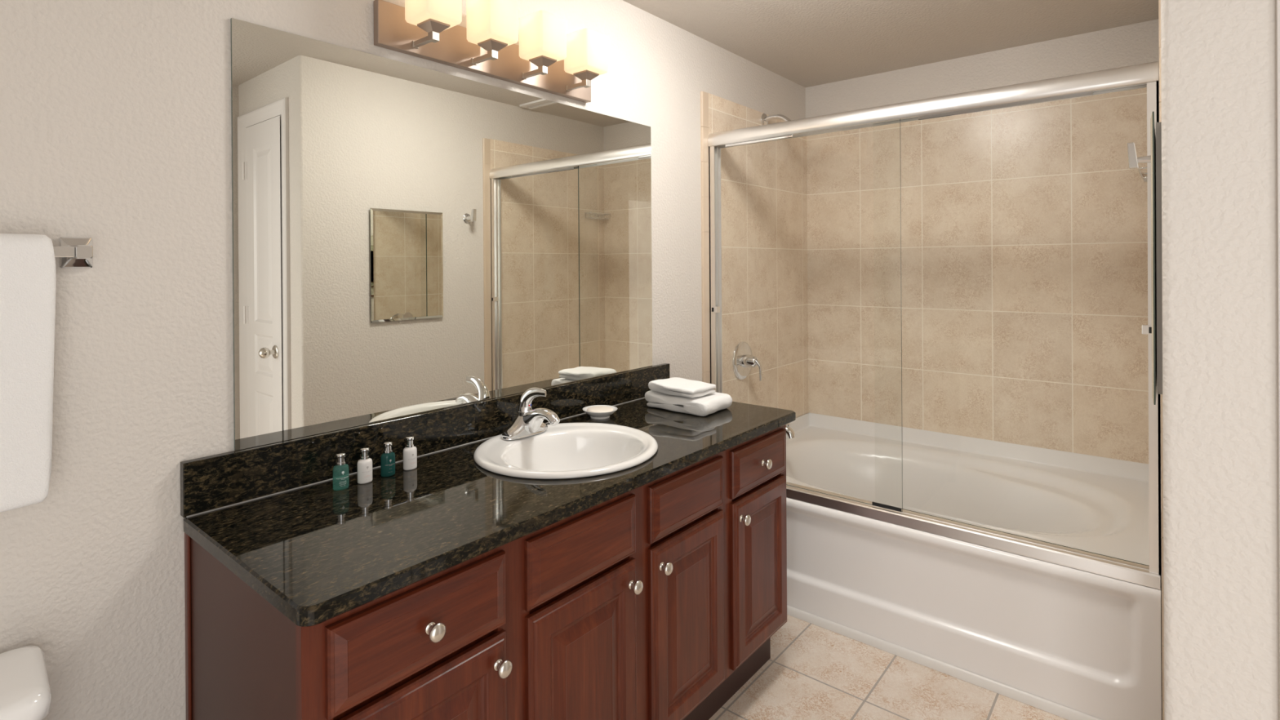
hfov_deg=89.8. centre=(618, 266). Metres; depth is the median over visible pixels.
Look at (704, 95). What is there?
trim
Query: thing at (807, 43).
ceiling
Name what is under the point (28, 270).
bath towel
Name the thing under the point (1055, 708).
trim
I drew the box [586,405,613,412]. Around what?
soap bar
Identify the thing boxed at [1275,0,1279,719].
door
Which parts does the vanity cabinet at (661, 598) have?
panel, drawer, door, knob, knob, false drawer, door, knob, knob, false drawer, door, knob, drawer, door, knob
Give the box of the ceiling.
[622,0,1158,87]
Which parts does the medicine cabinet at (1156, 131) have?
mirror door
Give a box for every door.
[707,61,1161,589]
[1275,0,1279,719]
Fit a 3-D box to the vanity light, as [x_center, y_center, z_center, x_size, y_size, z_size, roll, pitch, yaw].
[-0.307,-0.651,1.876,0.160,0.176,0.785,0,0,41]
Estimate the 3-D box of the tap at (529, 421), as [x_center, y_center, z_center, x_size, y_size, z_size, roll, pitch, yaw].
[-0.231,0.418,1.840,0.165,0.142,0.157,0,0,41]
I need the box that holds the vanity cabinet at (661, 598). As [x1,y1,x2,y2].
[184,424,786,719]
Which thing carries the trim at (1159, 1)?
attached to the wall at (1219, 68)
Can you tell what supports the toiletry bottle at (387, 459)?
on the countertop
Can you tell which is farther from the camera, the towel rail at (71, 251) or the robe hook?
the robe hook
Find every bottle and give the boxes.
[335,452,348,485]
[357,447,372,484]
[380,441,395,476]
[403,435,417,470]
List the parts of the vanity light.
lamp arm, lamp shade, lamp arm, lamp shade, lamp arm, lamp shade, lamp arm, lamp shade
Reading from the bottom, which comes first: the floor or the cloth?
the floor
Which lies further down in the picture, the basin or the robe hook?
the basin
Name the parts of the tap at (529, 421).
plate, lever, spout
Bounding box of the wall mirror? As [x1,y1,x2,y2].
[230,17,652,450]
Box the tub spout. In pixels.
[786,423,795,439]
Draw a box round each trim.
[700,91,710,383]
[786,604,1102,719]
[1158,0,1164,719]
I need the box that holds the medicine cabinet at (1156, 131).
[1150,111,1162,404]
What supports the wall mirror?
attached to the wall at (116, 122)
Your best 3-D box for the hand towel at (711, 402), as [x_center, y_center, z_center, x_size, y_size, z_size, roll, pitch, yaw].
[0.244,0.469,2.259,0.262,0.054,0.188,0,0,41]
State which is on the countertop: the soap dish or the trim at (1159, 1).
the soap dish
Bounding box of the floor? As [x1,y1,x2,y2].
[708,602,1162,719]
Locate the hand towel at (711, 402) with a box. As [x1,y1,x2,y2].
[644,391,732,416]
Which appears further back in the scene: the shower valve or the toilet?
the shower valve
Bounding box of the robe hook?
[1127,142,1151,168]
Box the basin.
[473,422,657,479]
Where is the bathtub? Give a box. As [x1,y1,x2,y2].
[786,413,1161,719]
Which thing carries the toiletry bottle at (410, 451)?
on the countertop
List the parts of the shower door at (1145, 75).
hanger rail, glass panel, hanger rail, glass panel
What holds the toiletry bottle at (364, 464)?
on the countertop
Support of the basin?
in the countertop
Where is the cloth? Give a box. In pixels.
[648,377,716,399]
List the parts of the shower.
arm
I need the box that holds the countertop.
[180,363,795,626]
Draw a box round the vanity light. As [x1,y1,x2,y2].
[373,0,608,102]
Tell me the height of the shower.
0.130 m
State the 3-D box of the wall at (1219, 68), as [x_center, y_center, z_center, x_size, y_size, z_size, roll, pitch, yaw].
[1.842,0.183,1.585,0.752,2.357,2.198,0,0,41]
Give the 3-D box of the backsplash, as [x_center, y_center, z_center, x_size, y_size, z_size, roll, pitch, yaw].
[-0.344,0.448,1.933,0.021,0.110,1.663,0,0,41]
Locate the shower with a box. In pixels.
[760,113,791,124]
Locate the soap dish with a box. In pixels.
[582,404,617,419]
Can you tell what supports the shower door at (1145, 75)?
on the bathtub
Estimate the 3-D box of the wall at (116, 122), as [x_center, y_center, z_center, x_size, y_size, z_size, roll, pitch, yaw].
[-0.419,0.198,1.934,0.110,2.357,4.606,0,0,41]
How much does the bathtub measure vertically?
0.551 m
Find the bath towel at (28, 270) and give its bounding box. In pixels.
[0,233,56,512]
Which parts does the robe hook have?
hook blade, post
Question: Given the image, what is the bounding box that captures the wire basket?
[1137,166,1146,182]
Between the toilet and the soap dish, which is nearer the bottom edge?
the toilet
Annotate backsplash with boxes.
[180,363,669,517]
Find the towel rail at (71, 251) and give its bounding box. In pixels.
[53,236,93,268]
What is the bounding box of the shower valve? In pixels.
[732,341,761,381]
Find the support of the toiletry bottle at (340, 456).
on the countertop
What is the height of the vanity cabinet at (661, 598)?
0.842 m
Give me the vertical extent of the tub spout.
0.082 m
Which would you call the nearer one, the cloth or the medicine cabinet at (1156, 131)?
the medicine cabinet at (1156, 131)
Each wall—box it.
[0,0,808,719]
[1160,0,1279,719]
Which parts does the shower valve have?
lever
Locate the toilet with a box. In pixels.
[0,645,51,719]
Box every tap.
[502,387,559,439]
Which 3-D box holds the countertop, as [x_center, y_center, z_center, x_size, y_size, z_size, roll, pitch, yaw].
[-0.138,0.462,1.756,0.565,0.140,1.663,0,0,41]

